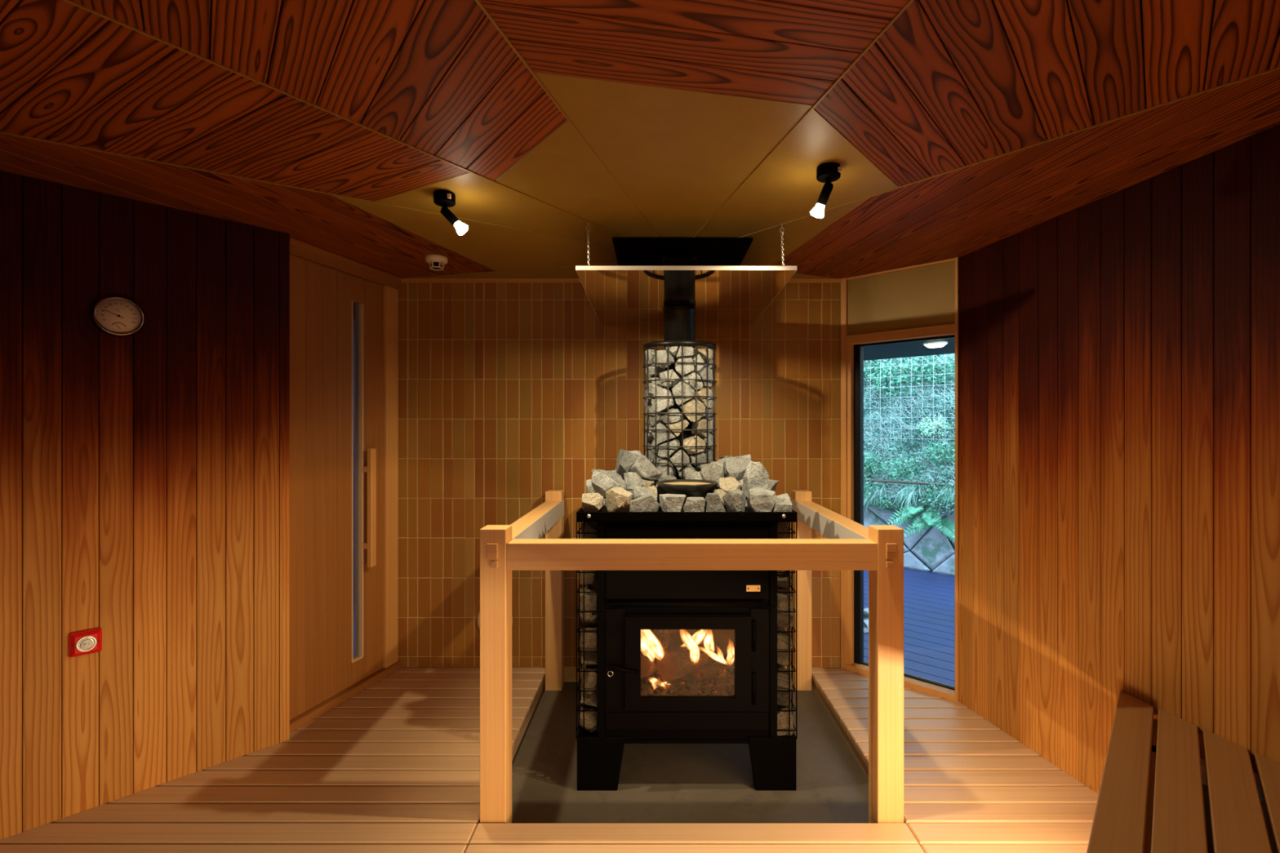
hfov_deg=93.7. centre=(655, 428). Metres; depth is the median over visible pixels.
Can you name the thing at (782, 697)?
rock
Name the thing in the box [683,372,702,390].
rock
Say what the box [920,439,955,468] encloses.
shrub
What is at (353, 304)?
ceiling
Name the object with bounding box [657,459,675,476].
rock
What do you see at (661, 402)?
rock
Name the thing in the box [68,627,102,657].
button
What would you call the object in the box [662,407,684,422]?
rock
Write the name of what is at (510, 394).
wall
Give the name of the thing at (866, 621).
slipper
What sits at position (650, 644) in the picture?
fire
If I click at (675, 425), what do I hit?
rock
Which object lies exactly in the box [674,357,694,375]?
rock
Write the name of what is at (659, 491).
rock
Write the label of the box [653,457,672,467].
rock
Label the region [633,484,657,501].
rock
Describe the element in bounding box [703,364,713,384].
rock
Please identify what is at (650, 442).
rock
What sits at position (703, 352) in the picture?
rock
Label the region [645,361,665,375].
rock
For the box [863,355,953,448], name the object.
wire fence
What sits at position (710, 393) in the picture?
rock
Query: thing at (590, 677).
rock
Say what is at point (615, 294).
shield
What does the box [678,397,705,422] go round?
rock
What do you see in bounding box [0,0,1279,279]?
ceiling
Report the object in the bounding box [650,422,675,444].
rock
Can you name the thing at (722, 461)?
rock
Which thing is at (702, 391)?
rock
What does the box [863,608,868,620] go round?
slipper
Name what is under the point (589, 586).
rock
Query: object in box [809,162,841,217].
spot lamp
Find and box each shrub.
[863,358,897,387]
[863,451,886,477]
[863,476,878,498]
[871,356,937,399]
[876,492,902,512]
[882,455,929,484]
[906,354,955,387]
[915,414,950,437]
[918,482,955,516]
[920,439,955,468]
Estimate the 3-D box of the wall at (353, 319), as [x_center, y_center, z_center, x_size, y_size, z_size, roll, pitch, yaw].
[-3.165,0.220,3.663,0.030,2.600,3.800,0,0,14]
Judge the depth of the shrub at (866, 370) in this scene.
8.28 m
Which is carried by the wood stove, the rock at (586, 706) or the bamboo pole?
the rock at (586, 706)
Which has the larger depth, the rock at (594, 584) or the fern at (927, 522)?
the fern at (927, 522)
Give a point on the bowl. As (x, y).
(689, 487)
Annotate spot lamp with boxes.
[433,190,468,235]
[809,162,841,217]
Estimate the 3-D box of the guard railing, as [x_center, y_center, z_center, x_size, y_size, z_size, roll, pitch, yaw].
[0.130,0.937,2.852,1.551,1.146,1.388,0,0,0]
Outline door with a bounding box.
[289,237,400,733]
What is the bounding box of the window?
[840,257,958,702]
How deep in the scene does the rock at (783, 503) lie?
2.51 m
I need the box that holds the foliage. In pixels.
[863,353,955,516]
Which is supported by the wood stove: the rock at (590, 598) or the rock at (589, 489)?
the rock at (589, 489)
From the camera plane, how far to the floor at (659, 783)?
2.65 m
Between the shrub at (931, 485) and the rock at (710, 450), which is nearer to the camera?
the rock at (710, 450)
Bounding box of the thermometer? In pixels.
[89,295,145,337]
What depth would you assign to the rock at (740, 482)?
2.72 m
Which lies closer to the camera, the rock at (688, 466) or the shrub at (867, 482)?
the rock at (688, 466)
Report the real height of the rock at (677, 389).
0.122 m
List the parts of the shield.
chain, plate, chain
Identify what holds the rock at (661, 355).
on the rock at (673, 374)
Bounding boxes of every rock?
[579,589,597,620]
[579,627,597,653]
[579,706,597,732]
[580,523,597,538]
[580,570,597,587]
[580,652,597,666]
[580,692,597,707]
[581,617,597,627]
[581,668,597,694]
[582,493,604,511]
[582,665,597,668]
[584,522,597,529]
[584,584,594,589]
[584,704,597,710]
[586,479,605,498]
[590,581,597,589]
[591,469,624,488]
[591,470,621,497]
[597,498,606,511]
[605,487,632,511]
[615,448,647,476]
[623,471,645,490]
[629,450,641,455]
[629,493,659,511]
[630,453,662,479]
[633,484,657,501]
[640,477,654,488]
[644,389,652,408]
[644,426,654,441]
[644,440,653,448]
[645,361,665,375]
[645,404,667,426]
[645,448,659,462]
[647,485,657,498]
[648,349,662,361]
[648,377,667,395]
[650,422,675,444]
[650,439,669,454]
[651,387,675,412]
[653,350,675,368]
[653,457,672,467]
[653,475,676,485]
[654,479,663,503]
[657,438,680,457]
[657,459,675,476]
[657,503,683,511]
[658,368,680,387]
[658,493,685,511]
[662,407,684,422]
[663,346,679,358]
[666,418,688,435]
[669,448,689,471]
[671,380,695,404]
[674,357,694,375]
[675,346,693,359]
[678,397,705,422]
[678,464,695,479]
[681,497,705,511]
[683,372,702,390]
[683,435,706,454]
[684,467,705,479]
[688,353,704,373]
[689,387,710,404]
[689,452,706,468]
[691,418,711,437]
[692,347,712,361]
[693,447,713,466]
[697,364,711,386]
[697,434,713,445]
[698,408,713,420]
[700,461,724,487]
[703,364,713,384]
[704,389,713,408]
[704,493,726,511]
[708,420,713,435]
[713,488,726,510]
[716,457,726,477]
[719,476,741,493]
[722,488,746,511]
[725,453,751,480]
[727,500,749,511]
[737,479,742,490]
[742,460,768,497]
[746,487,775,511]
[768,479,778,491]
[771,493,792,511]
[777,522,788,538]
[777,570,791,588]
[777,588,793,616]
[777,613,792,628]
[777,626,786,633]
[777,632,792,653]
[777,649,791,666]
[777,663,785,668]
[777,667,792,690]
[777,692,791,707]
[777,708,793,735]
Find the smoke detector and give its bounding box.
[425,253,448,270]
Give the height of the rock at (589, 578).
0.105 m
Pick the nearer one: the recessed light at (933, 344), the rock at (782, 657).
the rock at (782, 657)
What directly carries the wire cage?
on the wood stove
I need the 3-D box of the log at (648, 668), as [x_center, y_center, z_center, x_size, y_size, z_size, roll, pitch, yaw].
[-0.035,1.067,2.710,0.082,0.140,0.215,0,0,17]
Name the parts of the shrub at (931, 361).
stem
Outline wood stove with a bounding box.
[576,506,797,791]
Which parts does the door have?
pane frame, pull handle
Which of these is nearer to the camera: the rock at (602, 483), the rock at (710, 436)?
the rock at (602, 483)
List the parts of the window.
frame post, sill, transom panel, sash, frame post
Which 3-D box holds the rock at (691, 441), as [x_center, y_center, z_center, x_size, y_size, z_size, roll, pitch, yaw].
[0.185,0.083,3.032,0.116,0.098,0.095,0,0,-29]
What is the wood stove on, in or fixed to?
on the floor at (659, 783)
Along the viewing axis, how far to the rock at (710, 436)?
3.06 m
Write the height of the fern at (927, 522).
0.322 m
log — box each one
[640,653,657,677]
[644,629,675,675]
[656,640,723,681]
[692,656,734,684]
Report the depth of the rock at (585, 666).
2.62 m
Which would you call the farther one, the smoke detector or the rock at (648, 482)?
the smoke detector
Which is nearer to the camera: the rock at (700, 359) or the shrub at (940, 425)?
the rock at (700, 359)
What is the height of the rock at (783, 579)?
0.108 m
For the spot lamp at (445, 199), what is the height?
0.150 m
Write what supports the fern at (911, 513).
attached to the wall at (928, 550)
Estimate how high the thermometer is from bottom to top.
0.160 m
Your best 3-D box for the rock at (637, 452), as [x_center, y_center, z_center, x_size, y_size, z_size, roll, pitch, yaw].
[-0.124,0.196,3.107,0.132,0.163,0.165,0,0,0]
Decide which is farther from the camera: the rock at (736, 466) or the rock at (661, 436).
the rock at (661, 436)
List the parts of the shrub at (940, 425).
stem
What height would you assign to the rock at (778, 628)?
0.104 m
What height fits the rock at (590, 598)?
0.123 m
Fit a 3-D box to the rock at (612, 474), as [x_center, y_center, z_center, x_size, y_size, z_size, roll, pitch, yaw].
[-0.217,0.249,2.733,0.153,0.128,0.106,0,0,0]
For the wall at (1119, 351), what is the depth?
2.21 m
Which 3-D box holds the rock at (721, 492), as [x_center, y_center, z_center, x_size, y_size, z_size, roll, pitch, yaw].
[0.292,0.324,2.645,0.064,0.109,0.103,0,0,31]
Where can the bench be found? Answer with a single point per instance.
(1150, 799)
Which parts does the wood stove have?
leg, corner post, latch handle, panel, ash panel, tool rail, fire door, leg, corner post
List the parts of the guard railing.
post, rail, post, rail, post, rail, post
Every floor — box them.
[0,667,1098,852]
[353,568,955,823]
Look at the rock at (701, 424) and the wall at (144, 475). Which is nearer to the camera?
the wall at (144, 475)
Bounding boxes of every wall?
[0,170,289,839]
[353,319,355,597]
[398,282,840,681]
[863,492,955,576]
[958,124,1279,852]
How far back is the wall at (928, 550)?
6.28 m
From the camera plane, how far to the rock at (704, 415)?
3.06 m
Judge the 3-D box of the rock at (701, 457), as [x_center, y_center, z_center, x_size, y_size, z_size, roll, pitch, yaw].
[0.210,0.162,3.034,0.110,0.081,0.073,0,0,-39]
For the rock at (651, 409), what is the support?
on the rock at (651, 437)
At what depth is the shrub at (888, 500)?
6.57 m
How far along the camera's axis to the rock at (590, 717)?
2.52 m
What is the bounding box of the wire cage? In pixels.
[642,340,716,479]
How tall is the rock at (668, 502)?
0.095 m
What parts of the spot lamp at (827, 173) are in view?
bulb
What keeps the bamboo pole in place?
on the bank
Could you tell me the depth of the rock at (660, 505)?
2.62 m
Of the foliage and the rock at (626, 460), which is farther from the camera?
the foliage
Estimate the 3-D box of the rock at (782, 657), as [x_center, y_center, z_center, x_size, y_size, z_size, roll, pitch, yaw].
[0.541,0.991,2.608,0.071,0.089,0.109,0,0,0]
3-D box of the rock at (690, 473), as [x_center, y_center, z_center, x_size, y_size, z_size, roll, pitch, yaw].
[0.205,0.273,2.909,0.133,0.166,0.112,0,0,0]
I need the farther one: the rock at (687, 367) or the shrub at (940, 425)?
the shrub at (940, 425)
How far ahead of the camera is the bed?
2.63 m
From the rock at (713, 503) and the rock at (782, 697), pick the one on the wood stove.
the rock at (713, 503)
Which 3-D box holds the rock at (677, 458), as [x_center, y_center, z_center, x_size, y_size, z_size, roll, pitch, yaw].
[0.117,0.155,3.017,0.098,0.109,0.095,0,0,0]
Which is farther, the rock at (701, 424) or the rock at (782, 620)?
the rock at (701, 424)
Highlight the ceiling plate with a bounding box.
[612,237,752,266]
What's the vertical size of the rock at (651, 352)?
0.064 m
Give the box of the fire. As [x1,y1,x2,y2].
[640,629,734,688]
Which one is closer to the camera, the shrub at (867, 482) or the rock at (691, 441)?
the rock at (691, 441)
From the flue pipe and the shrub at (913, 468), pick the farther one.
the shrub at (913, 468)
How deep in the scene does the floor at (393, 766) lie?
2.29 m
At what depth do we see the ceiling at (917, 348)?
4.62 m
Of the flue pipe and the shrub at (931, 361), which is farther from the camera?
the shrub at (931, 361)
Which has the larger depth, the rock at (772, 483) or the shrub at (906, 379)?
the shrub at (906, 379)
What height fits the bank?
5.641 m
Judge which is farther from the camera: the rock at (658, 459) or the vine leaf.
the vine leaf
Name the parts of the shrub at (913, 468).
stem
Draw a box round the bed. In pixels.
[640,653,734,696]
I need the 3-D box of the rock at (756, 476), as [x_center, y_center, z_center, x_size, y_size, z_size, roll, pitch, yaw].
[0.442,0.235,2.656,0.116,0.189,0.108,0,0,0]
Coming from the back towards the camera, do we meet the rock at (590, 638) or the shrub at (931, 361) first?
the shrub at (931, 361)
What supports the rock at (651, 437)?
on the rock at (650, 442)
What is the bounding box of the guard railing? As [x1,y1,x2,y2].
[480,489,903,823]
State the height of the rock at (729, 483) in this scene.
0.091 m
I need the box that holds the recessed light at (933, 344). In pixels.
[923,341,947,347]
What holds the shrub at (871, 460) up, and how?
on the bank
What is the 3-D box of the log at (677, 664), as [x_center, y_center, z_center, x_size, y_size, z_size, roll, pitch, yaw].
[0.162,1.074,2.794,0.132,0.166,0.369,0,0,40]
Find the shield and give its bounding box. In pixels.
[575,222,796,322]
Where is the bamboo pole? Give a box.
[863,479,955,486]
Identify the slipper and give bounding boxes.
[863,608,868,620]
[863,619,868,632]
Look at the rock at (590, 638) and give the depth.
2.52 m
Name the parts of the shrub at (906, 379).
stem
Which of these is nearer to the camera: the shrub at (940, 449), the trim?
the trim
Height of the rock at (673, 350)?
0.053 m
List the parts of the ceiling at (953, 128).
board panel, board panel, board panel, board panel, board panel, board panel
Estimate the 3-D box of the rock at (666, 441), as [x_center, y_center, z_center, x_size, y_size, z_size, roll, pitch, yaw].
[0.015,0.086,3.073,0.095,0.096,0.072,0,0,-39]
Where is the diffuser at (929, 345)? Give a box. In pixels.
[924,343,946,347]
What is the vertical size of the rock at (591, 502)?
0.091 m
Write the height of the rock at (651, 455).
0.075 m
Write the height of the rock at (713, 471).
0.123 m
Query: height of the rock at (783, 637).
0.088 m
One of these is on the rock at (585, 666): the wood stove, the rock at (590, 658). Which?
the rock at (590, 658)
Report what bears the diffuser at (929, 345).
attached to the recessed light at (933, 344)
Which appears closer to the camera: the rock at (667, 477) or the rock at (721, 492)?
the rock at (721, 492)
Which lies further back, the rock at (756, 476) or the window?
the window
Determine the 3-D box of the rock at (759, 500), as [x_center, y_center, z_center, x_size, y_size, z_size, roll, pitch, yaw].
[0.448,0.312,2.551,0.113,0.118,0.098,0,0,0]
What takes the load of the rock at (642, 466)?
on the rock at (648, 482)
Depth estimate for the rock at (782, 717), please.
2.52 m
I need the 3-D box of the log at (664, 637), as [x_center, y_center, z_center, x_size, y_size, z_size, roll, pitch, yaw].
[0.014,1.049,2.892,0.111,0.273,0.283,0,0,23]
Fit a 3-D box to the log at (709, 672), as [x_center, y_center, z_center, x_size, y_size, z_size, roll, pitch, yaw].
[0.288,1.149,2.822,0.096,0.104,0.275,0,0,42]
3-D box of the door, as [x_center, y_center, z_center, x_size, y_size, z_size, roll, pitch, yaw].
[-1.629,0.265,3.181,0.106,2.310,0.790,0,0,14]
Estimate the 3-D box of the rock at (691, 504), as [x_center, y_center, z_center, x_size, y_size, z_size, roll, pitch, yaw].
[0.154,0.337,2.548,0.106,0.083,0.090,0,0,0]
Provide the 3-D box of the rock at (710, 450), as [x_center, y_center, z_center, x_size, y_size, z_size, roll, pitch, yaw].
[0.251,0.148,3.108,0.093,0.109,0.102,0,0,23]
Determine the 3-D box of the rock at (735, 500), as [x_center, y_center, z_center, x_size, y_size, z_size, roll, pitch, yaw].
[0.329,0.310,2.555,0.094,0.108,0.112,0,0,24]
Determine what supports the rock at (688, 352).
on the rock at (687, 367)
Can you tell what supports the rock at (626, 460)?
on the rock
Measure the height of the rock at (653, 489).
0.114 m
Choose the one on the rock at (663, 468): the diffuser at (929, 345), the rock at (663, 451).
the rock at (663, 451)
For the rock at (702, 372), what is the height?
0.119 m
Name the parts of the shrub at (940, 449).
stem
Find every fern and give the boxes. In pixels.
[887,503,942,531]
[903,512,955,541]
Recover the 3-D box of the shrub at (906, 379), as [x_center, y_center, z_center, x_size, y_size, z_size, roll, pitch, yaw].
[3.230,-0.664,7.816,0.805,0.606,0.796,0,0,30]
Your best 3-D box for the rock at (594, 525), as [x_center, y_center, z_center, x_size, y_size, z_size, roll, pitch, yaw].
[-0.284,0.454,2.696,0.074,0.116,0.104,0,0,0]
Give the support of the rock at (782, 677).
on the rock at (782, 697)
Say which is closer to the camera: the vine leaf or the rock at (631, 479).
the rock at (631, 479)
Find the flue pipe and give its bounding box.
[663,257,695,479]
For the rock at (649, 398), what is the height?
0.096 m
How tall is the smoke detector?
0.061 m
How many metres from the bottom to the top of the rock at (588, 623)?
0.108 m
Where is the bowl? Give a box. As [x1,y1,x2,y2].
[656,479,717,502]
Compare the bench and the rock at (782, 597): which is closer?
the bench
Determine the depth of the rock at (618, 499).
2.52 m
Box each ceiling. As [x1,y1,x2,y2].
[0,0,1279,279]
[353,303,355,319]
[863,337,955,360]
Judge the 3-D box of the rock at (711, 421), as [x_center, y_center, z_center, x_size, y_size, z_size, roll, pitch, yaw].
[0.256,-0.003,3.116,0.098,0.080,0.093,0,0,0]
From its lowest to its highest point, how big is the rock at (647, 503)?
0.100 m
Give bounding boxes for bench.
[1086,691,1279,852]
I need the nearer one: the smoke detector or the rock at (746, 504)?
the rock at (746, 504)
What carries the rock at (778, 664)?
on the rock
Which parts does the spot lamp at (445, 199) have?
bulb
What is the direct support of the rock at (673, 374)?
on the rock at (661, 402)
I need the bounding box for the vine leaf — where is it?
[899,363,909,370]
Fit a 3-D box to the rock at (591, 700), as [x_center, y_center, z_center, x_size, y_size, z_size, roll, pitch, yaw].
[-0.283,1.171,2.590,0.074,0.105,0.144,0,0,0]
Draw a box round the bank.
[863,353,955,510]
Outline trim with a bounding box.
[400,278,841,282]
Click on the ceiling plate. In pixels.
(629, 251)
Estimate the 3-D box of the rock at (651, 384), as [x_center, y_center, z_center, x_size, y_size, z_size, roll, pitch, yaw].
[0.008,-0.203,3.086,0.096,0.114,0.092,0,0,-22]
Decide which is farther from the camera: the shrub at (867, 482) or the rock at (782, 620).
the shrub at (867, 482)
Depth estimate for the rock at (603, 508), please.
2.59 m

